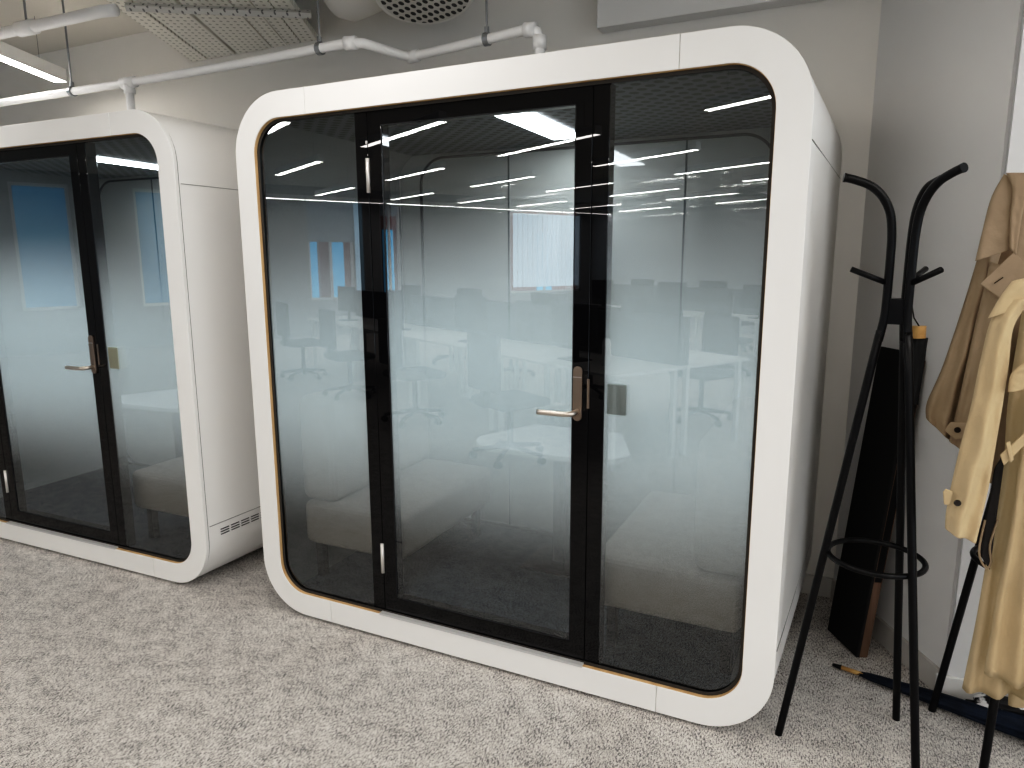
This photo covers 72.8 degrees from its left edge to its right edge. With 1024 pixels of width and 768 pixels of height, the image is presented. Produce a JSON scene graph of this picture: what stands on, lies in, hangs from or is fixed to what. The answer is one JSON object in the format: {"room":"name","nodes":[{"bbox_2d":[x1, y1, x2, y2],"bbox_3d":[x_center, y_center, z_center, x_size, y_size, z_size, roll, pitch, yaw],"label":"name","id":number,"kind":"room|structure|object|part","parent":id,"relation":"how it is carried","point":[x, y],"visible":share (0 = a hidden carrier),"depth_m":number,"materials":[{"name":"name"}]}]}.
{"room":"open-plan office","nodes":[
{"label":"open-plan office","id":0,"kind":"room"},
{"bbox_2d":[0,0,148,62],"bbox_3d":[-7.986,-1.104,-2.300,24.000,0.050,21.000,5,11,25],"label":"ceiling","id":1,"kind":"structure","parent":0,"point":[11,11],"depth_m":4.47,"materials":[{"name":"white paint"}]},
{"bbox_2d":[0,16,66,81],"bbox_3d":[-2.909,-1.972,3.656,0.081,0.335,1.650,0,10,-1],"label":"ceiling lamp","id":2,"kind":"object","parent":1,"relation":"hanging from","point":[9,54],"visible":1,"depth_m":4.17,"materials":[{"name":"luminous white plastic diffuser"},{"name":"painted metal"}]},
{"bbox_2d":[0,56,63,81],"bbox_3d":[-2.909,-1.807,3.685,0.072,0.001,1.630,0,10,-1],"label":"diffuser","id":3,"kind":"object","parent":2,"relation":"attached to","point":[6,60],"depth_m":4.19,"materials":[{"name":"white plastic"}]},
{"bbox_2d":[0,0,119,39],"bbox_3d":[-3.737,-2.075,4.156,4.007,0.326,0.088,4,11,25],"label":"pipe","id":4,"kind":"object","parent":1,"relation":"hanging from","point":[27,27],"visible":1,"depth_m":3.50,"materials":[{"name":"white metal"}]},
{"bbox_3d":[-2.526,-1.997,3.594,0.011,0.290,0.011,0,10,3],"label":"hanger rod","id":5,"kind":"part","parent":4,"relation":"part of","materials":[{"name":"grey metal"}]},
{"bbox_2d":[0,0,546,109],"bbox_3d":[-2.263,-1.782,3.937,5.294,0.835,0.355,5,11,25],"label":"pipe","id":6,"kind":"object","parent":1,"relation":"hanging from","point":[527,29],"visible":0.97,"depth_m":3.23,"materials":[{"name":"white"}]},
{"bbox_3d":[-2.483,-1.931,3.872,0.010,0.518,0.010,0,10,3],"label":"hanger rod","id":7,"kind":"part","parent":6,"relation":"part of","materials":[{"name":"grey metal"}]},
{"bbox_3d":[-0.871,-1.798,3.095,0.010,0.518,0.010,0,10,3],"label":"hanger rod","id":8,"kind":"part","parent":6,"relation":"part of","materials":[{"name":"grey metal"}]},
{"bbox_3d":[-0.110,-1.778,2.970,0.010,0.518,0.010,-9,13,-41],"label":"hanger rod","id":9,"kind":"part","parent":6,"relation":"part of","materials":[{"name":"grey metal"}]},
{"bbox_2d":[324,0,472,23],"bbox_3d":[-0.527,-2.020,3.293,0.766,0.515,0.534,5,11,25],"label":"air duct","id":10,"kind":"object","parent":1,"relation":"hanging from","point":[410,11],"visible":1,"depth_m":3.35,"materials":[{"name":"white metal"}]},
{"bbox_2d":[0,0,881,577],"bbox_3d":[-3.093,-0.883,5.220,10.433,3.050,0.100,5,11,25],"label":"wall","id":11,"kind":"structure","parent":0,"point":[837,40],"depth_m":3.48,"materials":[{"name":"grey paint"}]},
{"bbox_2d":[107,0,206,61],"bbox_3d":[-1.882,-1.774,2.753,0.110,0.038,3.414,-1,10,-3],"label":"plank","id":12,"kind":"object","parent":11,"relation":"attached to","point":[145,19],"visible":0.76,"depth_m":3.84,"materials":[{"name":"metal"}]},
{"bbox_2d":[133,0,234,58],"bbox_3d":[-1.710,-1.771,2.729,0.200,0.038,3.345,-1,10,-3],"label":"plank","id":13,"kind":"object","parent":11,"relation":"attached to","point":[191,29],"visible":0.8,"depth_m":3.84,"materials":[{"name":"metal"}]},
{"bbox_2d":[124,3,310,18],"bbox_3d":[-1.450,-1.853,3.450,0.878,0.040,0.040,-1,10,-7],"label":"rail","id":14,"kind":"object","parent":13,"relation":"attached to","point":[131,7],"visible":1,"depth_m":3.44,"materials":[{"name":"grey metal"}]},
{"bbox_2d":[178,0,271,53],"bbox_3d":[-1.467,-1.763,2.682,0.240,0.038,3.223,-1,10,-3],"label":"plank","id":15,"kind":"object","parent":11,"relation":"attached to","point":[237,32],"visible":0.76,"depth_m":3.79,"materials":[{"name":"metal"}]},
{"bbox_2d":[229,0,286,47],"bbox_3d":[-1.288,-1.754,2.625,0.096,0.038,3.086,-1,10,-3],"label":"plank","id":16,"kind":"object","parent":11,"relation":"attached to","point":[260,24],"visible":0.76,"depth_m":3.76,"materials":[{"name":"metal"}]},
{"bbox_2d":[250,0,300,44],"bbox_3d":[-1.190,-1.750,2.603,0.086,0.038,3.030,-1,10,-3],"label":"plank","id":17,"kind":"object","parent":11,"relation":"attached to","point":[281,27],"visible":0.76,"depth_m":3.75,"materials":[{"name":"metal"}]},
{"bbox_2d":[269,0,316,42],"bbox_3d":[-1.090,-1.747,2.583,0.099,0.038,2.979,-1,10,-3],"label":"plank","id":18,"kind":"object","parent":11,"relation":"attached to","point":[301,27],"visible":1,"depth_m":3.73,"materials":[{"name":"metal"}]},
{"bbox_2d":[597,0,824,32],"bbox_3d":[0.943,-1.827,2.974,1.178,0.430,0.090,5,11,25],"label":"trim","id":19,"kind":"structure","parent":11,"relation":"attached to","point":[612,15],"depth_m":3.09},
{"bbox_2d":[800,573,831,597],"bbox_3d":[-3.158,0.577,5.450,10.333,0.095,0.014,5,11,25],"label":"baseboard","id":20,"kind":"structure","parent":11,"relation":"attached to","point":[825,586],"depth_m":3.26,"materials":[{"name":"grey paint"}]},
{"bbox_2d":[0,537,1023,767],"bbox_3d":[-7.976,1.948,-1.756,24.000,0.050,21.000,5,11,25],"label":"floor","id":21,"kind":"structure","parent":0,"point":[102,665],"depth_m":2.50,"materials":[{"name":"carpet"}]},
{"bbox_2d":[0,109,262,582],"bbox_3d":[-2.216,-0.252,4.048,2.290,2.212,1.174,4,11,24],"label":"pod","id":22,"kind":"object","parent":21,"relation":"on","point":[122,267],"visible":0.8,"depth_m":3.64,"materials":[{"name":"white plastic"}]},
{"bbox_3d":[-2.846,-0.211,3.795,0.055,1.992,0.056,4,11,24],"label":"black post","id":23,"kind":"part","parent":22,"relation":"part of","materials":[{"name":"black metal"}]},
{"bbox_3d":[-2.437,-1.206,3.383,1.422,0.098,0.018,4,11,24],"label":"frame panel","id":24,"kind":"part","parent":22,"relation":"part of","materials":[{"name":"white plastic"}]},
{"bbox_3d":[-2.418,-0.179,3.605,0.879,1.990,0.051,4,11,24],"label":"door frame","id":25,"kind":"part","parent":22,"relation":"part of","materials":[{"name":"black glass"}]},
{"bbox_3d":[-2.430,0.863,3.751,1.422,0.098,0.018,4,11,24],"label":"frame panel","id":26,"kind":"part","parent":22,"relation":"part of","materials":[{"name":"white laminate"}]},
{"bbox_3d":[-2.129,-0.082,3.421,0.136,0.021,0.062,4,11,24],"label":"door lever","id":27,"kind":"part","parent":22,"relation":"part of","materials":[{"name":"silver metal"}]},
{"bbox_3d":[-2.213,-1.251,3.885,1.994,0.012,1.042,4,11,24],"label":"acoustic ceiling panel","id":28,"kind":"part","parent":22,"relation":"part of","materials":[{"name":"black"}]},
{"bbox_3d":[-2.427,-0.174,3.581,1.978,2.004,0.042,4,11,24],"label":"wood edge trim","id":29,"kind":"part","parent":22,"relation":"part of","materials":[{"name":"brown wood"}]},
{"bbox_3d":[-2.062,-0.144,3.417,0.033,0.190,0.010,4,11,24],"label":"handle plate","id":30,"kind":"part","parent":22,"relation":"part of","materials":[{"name":"silver metal"}]},
{"bbox_3d":[-1.989,-0.147,3.419,0.054,1.992,0.056,4,11,24],"label":"black post","id":31,"kind":"part","parent":22,"relation":"part of","materials":[{"name":"black metal"}]},
{"bbox_2d":[96,157,157,169],"bbox_3d":[-2.200,-1.238,3.883,0.150,0.001,0.720,4,11,24],"label":"ceiling lamp","id":32,"kind":"object","parent":22,"relation":"on","point":[103,160],"depth_m":3.92,"materials":[{"name":"white plastic"}]},
{"bbox_3d":[-1.993,-0.350,4.538,2.054,2.012,0.020,4,11,24],"label":"wall panel","id":33,"kind":"part","parent":22,"relation":"part of","materials":[{"name":"clear glass"}]},
{"bbox_3d":[-1.997,0.633,4.697,1.974,0.020,0.010,4,11,24],"label":"skirting","id":34,"kind":"part","parent":22,"relation":"part of","materials":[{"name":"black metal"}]},
{"bbox_2d":[121,389,182,457],"bbox_3d":[-2.088,0.388,4.341,0.740,0.620,0.490,4,11,24],"label":"meeting table","id":35,"kind":"object","parent":22,"relation":"on","point":[164,400],"visible":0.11,"depth_m":4.26,"materials":[{"name":"white"}]},
{"bbox_3d":[-1.611,-0.110,3.206,0.374,2.200,0.018,4,11,24],"label":"frame panel","id":36,"kind":"part","parent":22,"relation":"part of","materials":[{"name":"white plastic"}]},
{"bbox_2d":[132,389,188,537],"bbox_3d":[-1.569,0.349,3.870,0.560,0.860,0.840,4,11,24],"label":"bench sofa","id":37,"kind":"object","parent":22,"relation":"on","point":[161,487],"visible":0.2,"depth_m":3.57,"materials":[{"name":"beige fabric"}]},
{"bbox_3d":[-1.907,0.729,3.691,0.036,0.175,0.036,4,11,24],"label":"leg","id":38,"kind":"part","parent":37,"relation":"part of","materials":[{"name":"black metal"}]},
{"bbox_3d":[-1.578,0.503,3.902,0.540,0.205,0.840,4,11,24],"label":"seat","id":39,"kind":"part","parent":37,"relation":"part of","materials":[{"name":"beige fabric"}]},
{"bbox_3d":[-1.405,0.179,3.766,0.200,0.490,0.820,4,11,24],"label":"backrest","id":40,"kind":"part","parent":37,"relation":"part of","materials":[{"name":"beige fabric"}]},
{"bbox_2d":[221,512,260,534],"bbox_3d":[-1.278,0.669,3.586,0.003,0.029,0.546,5,11,27],"label":"vent grille","id":41,"kind":"object","parent":22,"relation":"attached to","point":[247,520],"depth_m":3.45,"materials":[{"name":"white"}]},
{"bbox_2d":[236,26,841,725],"bbox_3d":[0.089,-0.074,3.010,2.290,2.212,1.174,5,11,25],"label":"pod","id":42,"kind":"object","parent":21,"relation":"on","point":[634,239],"visible":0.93,"depth_m":3.00,"materials":[{"name":"white laminate"}]},
{"bbox_3d":[-0.954,-0.061,2.919,0.374,2.200,0.018,5,11,25],"label":"frame panel","id":43,"kind":"part","parent":42,"relation":"part of","materials":[{"name":"white plastic"}]},
{"bbox_3d":[-0.548,-0.037,2.775,0.055,1.992,0.056,5,11,25],"label":"black post","id":44,"kind":"part","parent":42,"relation":"part of","materials":[{"name":"black metal"}]},
{"bbox_2d":[300,371,489,588],"bbox_3d":[-0.539,0.426,3.414,0.560,0.860,0.840,5,11,25],"label":"bench sofa","id":45,"kind":"object","parent":42,"relation":"on","point":[436,495],"visible":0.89,"depth_m":3.17,"materials":[{"name":"beige fabric"}]},
{"bbox_3d":[-0.883,0.806,3.244,0.036,0.175,0.036,5,11,25],"label":"leg","id":46,"kind":"part","parent":45,"relation":"part of","materials":[{"name":"black metal"}]},
{"bbox_3d":[-0.702,0.231,3.459,0.200,0.490,0.820,5,11,25],"label":"backrest","id":47,"kind":"part","parent":45,"relation":"part of","materials":[{"name":"beige fabric"}]},
{"bbox_3d":[-0.530,0.582,3.438,0.540,0.205,0.840,5,11,25],"label":"seat","id":48,"kind":"part","parent":45,"relation":"part of","materials":[{"name":"beige fabric"}]},
{"bbox_3d":[-0.193,0.722,3.704,0.036,0.175,0.036,5,11,25],"label":"leg","id":49,"kind":"part","parent":45,"relation":"part of","materials":[{"name":"black metal"}]},
{"bbox_3d":[-0.126,-0.003,2.573,0.879,1.990,0.051,5,11,25],"label":"door frame","id":50,"kind":"part","parent":42,"relation":"part of","materials":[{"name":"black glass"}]},
{"bbox_3d":[-0.146,-1.030,2.351,1.422,0.098,0.018,5,11,25],"label":"frame panel","id":51,"kind":"part","parent":42,"relation":"part of","materials":[{"name":"white plastic"}]},
{"bbox_3d":[-0.139,1.039,2.719,1.422,0.098,0.018,5,11,25],"label":"frame panel","id":52,"kind":"part","parent":42,"relation":"part of","materials":[{"name":"white plastic"}]},
{"bbox_3d":[0.321,0.812,3.653,1.974,0.020,0.010,5,11,25],"label":"skirting","id":53,"kind":"part","parent":42,"relation":"part of","materials":[{"name":"black metal"}]},
{"bbox_3d":[0.092,-1.073,2.847,1.994,0.012,1.042,5,11,25],"label":"acoustic ceiling panel","id":54,"kind":"part","parent":42,"relation":"part of","materials":[{"name":"black"}]},
{"bbox_2d":[496,112,574,139],"bbox_3d":[0.105,-1.061,2.844,0.150,0.001,0.720,5,11,25],"label":"ceiling lamp","id":55,"kind":"object","parent":42,"relation":"on","point":[530,121],"depth_m":2.86,"materials":[{"name":"white plastic"}]},
{"bbox_2d":[476,424,630,577],"bbox_3d":[0.221,0.566,3.299,0.740,0.620,0.490,5,11,25],"label":"meeting table","id":56,"kind":"object","parent":42,"relation":"on","point":[553,443],"visible":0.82,"depth_m":3.29,"materials":[{"name":"white laminate"},{"name":"metal"}]},
{"bbox_3d":[0.158,0.096,2.381,0.136,0.021,0.062,5,11,25],"label":"door lever","id":57,"kind":"part","parent":42,"relation":"part of","materials":[{"name":"silver metal"}]},
{"bbox_3d":[0.224,0.034,2.375,0.033,0.190,0.010,5,11,25],"label":"handle plate","id":58,"kind":"part","parent":42,"relation":"part of","materials":[{"name":"silver metal"}]},
{"bbox_3d":[0.326,-0.171,3.494,2.054,2.012,0.020,5,11,25],"label":"wall panel","id":59,"kind":"part","parent":42,"relation":"part of","materials":[{"name":"clear glass"}]},
{"bbox_3d":[0.297,0.032,2.375,0.054,1.992,0.056,5,11,25],"label":"black post","id":60,"kind":"part","parent":42,"relation":"part of","materials":[{"name":"black metal"}]},
{"bbox_2d":[604,397,754,674],"bbox_3d":[0.727,0.529,2.815,0.560,0.860,0.840,5,11,25],"label":"bench sofa","id":61,"kind":"object","parent":42,"relation":"on","point":[677,557],"visible":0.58,"depth_m":2.44,"materials":[{"name":"beige fabric"}]},
{"bbox_3d":[0.383,0.908,2.645,0.036,0.175,0.036,5,11,25],"label":"leg","id":62,"kind":"part","parent":61,"relation":"part of","materials":[{"name":"black metal"}]},
{"bbox_3d":[0.719,0.683,2.846,0.540,0.205,0.840,5,11,25],"label":"seat","id":63,"kind":"part","parent":61,"relation":"part of","materials":[{"name":"beige fabric"}]},
{"bbox_3d":[0.889,0.360,2.705,0.200,0.490,0.820,5,11,25],"label":"backrest","id":64,"kind":"part","parent":61,"relation":"part of","materials":[{"name":"beige fabric"}]},
{"bbox_3d":[0.762,0.939,2.466,0.036,0.175,0.036,5,11,25],"label":"leg","id":65,"kind":"part","parent":61,"relation":"part of","materials":[{"name":"black metal"}]},
{"bbox_3d":[0.669,0.070,2.151,0.374,2.200,0.018,5,11,25],"label":"frame panel","id":66,"kind":"part","parent":42,"relation":"part of","materials":[{"name":"white plastic"}]},
{"bbox_2d":[775,162,967,767],"bbox_3d":[1.085,0.326,2.137,0.431,1.883,0.440,5,11,25],"label":"coat stand","id":67,"kind":"object","parent":21,"relation":"on","point":[897,311],"visible":0.98,"depth_m":2.01,"materials":[{"name":"black metal"}]},
{"bbox_3d":[0.982,0.326,2.144,0.242,1.881,0.024,2,10,14],"label":"leg","id":68,"kind":"part","parent":67,"relation":"part of","materials":[{"name":"black metal"}]},
{"bbox_3d":[1.239,0.317,2.188,0.242,1.881,0.024,-7,12,-34],"label":"leg","id":69,"kind":"part","parent":67,"relation":"part of","materials":[{"name":"black metal"}]},
{"bbox_2d":[904,310,927,404],"bbox_3d":[1.186,-0.092,2.041,0.058,0.310,0.046,5,11,25],"label":"umbrella","id":70,"kind":"object","parent":67,"relation":"hanging from","point":[920,341],"visible":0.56,"depth_m":2.03,"materials":[{"name":"black fabric"}]},
{"bbox_3d":[1.154,0.356,1.970,0.024,1.881,0.242,-3,10,-13],"label":"leg","id":71,"kind":"part","parent":67,"relation":"part of","materials":[{"name":"black metal"}]},
{"bbox_2d":[828,346,925,657],"bbox_3d":[1.438,0.470,2.763,0.163,1.220,0.216,-1,10,-5],"label":"leaning board","id":72,"kind":"object","parent":21,"relation":"on","point":[872,511],"visible":0.77,"depth_m":2.75,"materials":[{"name":"black wood"}]},
{"bbox_3d":[1.467,0.350,2.642,0.113,0.860,0.014,-1,10,-4],"label":"dark panel","id":73,"kind":"part","parent":72,"relation":"part of","materials":[{"name":"black wood"}]},
{"bbox_2d":[832,663,1023,739],"bbox_3d":[1.531,1.096,2.437,0.099,0.089,0.766,-9,13,-41],"label":"closed umbrella","id":74,"kind":"object","parent":21,"relation":"on","point":[1010,723],"visible":0.83,"depth_m":2.38,"materials":[{"name":"blue fabric"}]},
{"bbox_2d":[928,497,999,767],"bbox_3d":[1.570,0.344,2.022,0.450,1.883,0.439,5,11,25],"label":"coat stand","id":75,"kind":"object","parent":21,"relation":"on","point":[993,706],"visible":0.45,"depth_m":2.27,"materials":[{"name":"black metal"}]},
{"bbox_3d":[1.504,0.315,2.196,0.024,1.881,0.242,-4,11,-19],"label":"leg","id":76,"kind":"part","parent":75,"relation":"part of","materials":[{"name":"black metal"}]},
{"bbox_2d":[926,173,1023,482],"bbox_3d":[1.410,-0.132,1.915,0.412,0.859,0.161,2,10,11],"label":"coat","id":77,"kind":"object","parent":75,"relation":"hanging from","point":[999,260],"visible":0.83,"depth_m":1.93,"materials":[{"name":"brown fabric"}]},
{"bbox_2d":[943,278,1023,707],"bbox_3d":[1.440,0.334,1.851,0.543,1.261,0.178,3,11,18],"label":"coat","id":78,"kind":"object","parent":75,"relation":"hanging from","point":[995,664],"visible":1,"depth_m":1.87,"materials":[{"name":"fabric"}]},
{"bbox_3d":[1.465,0.449,1.814,0.314,0.833,0.081,5,11,25],"label":"panel","id":79,"kind":"part","parent":78,"relation":"part of","materials":[{"name":"fabric"}]},
{"bbox_3d":[1.447,0.356,1.966,0.242,1.881,0.024,-10,14,-42],"label":"leg","id":80,"kind":"part","parent":75,"relation":"part of","materials":[{"name":"black metal"}]},
{"bbox_2d":[965,693,1023,715],"bbox_3d":[1.785,1.112,2.295,0.485,0.099,0.123,5,11,25],"label":"folded umbrella","id":81,"kind":"object","parent":21,"relation":"on","point":[982,699],"visible":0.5,"depth_m":2.34,"materials":[{"name":"fabric"}]},
{"bbox_2d":[834,0,1023,667],"bbox_3d":[1.575,-0.437,2.630,0.100,3.050,0.745,-1,10,-4],"label":"wall","id":82,"kind":"structure","parent":0,"point":[946,69],"depth_m":2.54,"materials":[{"name":"white paint"}]},
{"bbox_2d":[830,578,939,689],"bbox_3d":[1.523,1.018,2.885,0.014,0.095,0.745,-1,10,-4],"label":"baseboard","id":83,"kind":"structure","parent":82,"relation":"attached to","point":[882,632],"depth_m":2.71,"materials":[{"name":"grey paint"}]},
{"bbox_2d":[947,8,1023,677],"bbox_3d":[3.063,-0.258,1.595,3.284,3.050,0.150,5,11,25],"label":"wall","id":84,"kind":"structure","parent":0,"point":[1014,163],"depth_m":2.39,"materials":[{"name":"white paint"}]},
{"bbox_2d":[935,673,1007,699],"bbox_3d":[3.016,1.206,1.788,3.319,0.100,0.015,5,11,25],"label":"baseboard","id":85,"kind":"structure","parent":84,"relation":"attached to","point":[952,686],"depth_m":2.46,"materials":[{"name":"white paint"}]}
]}

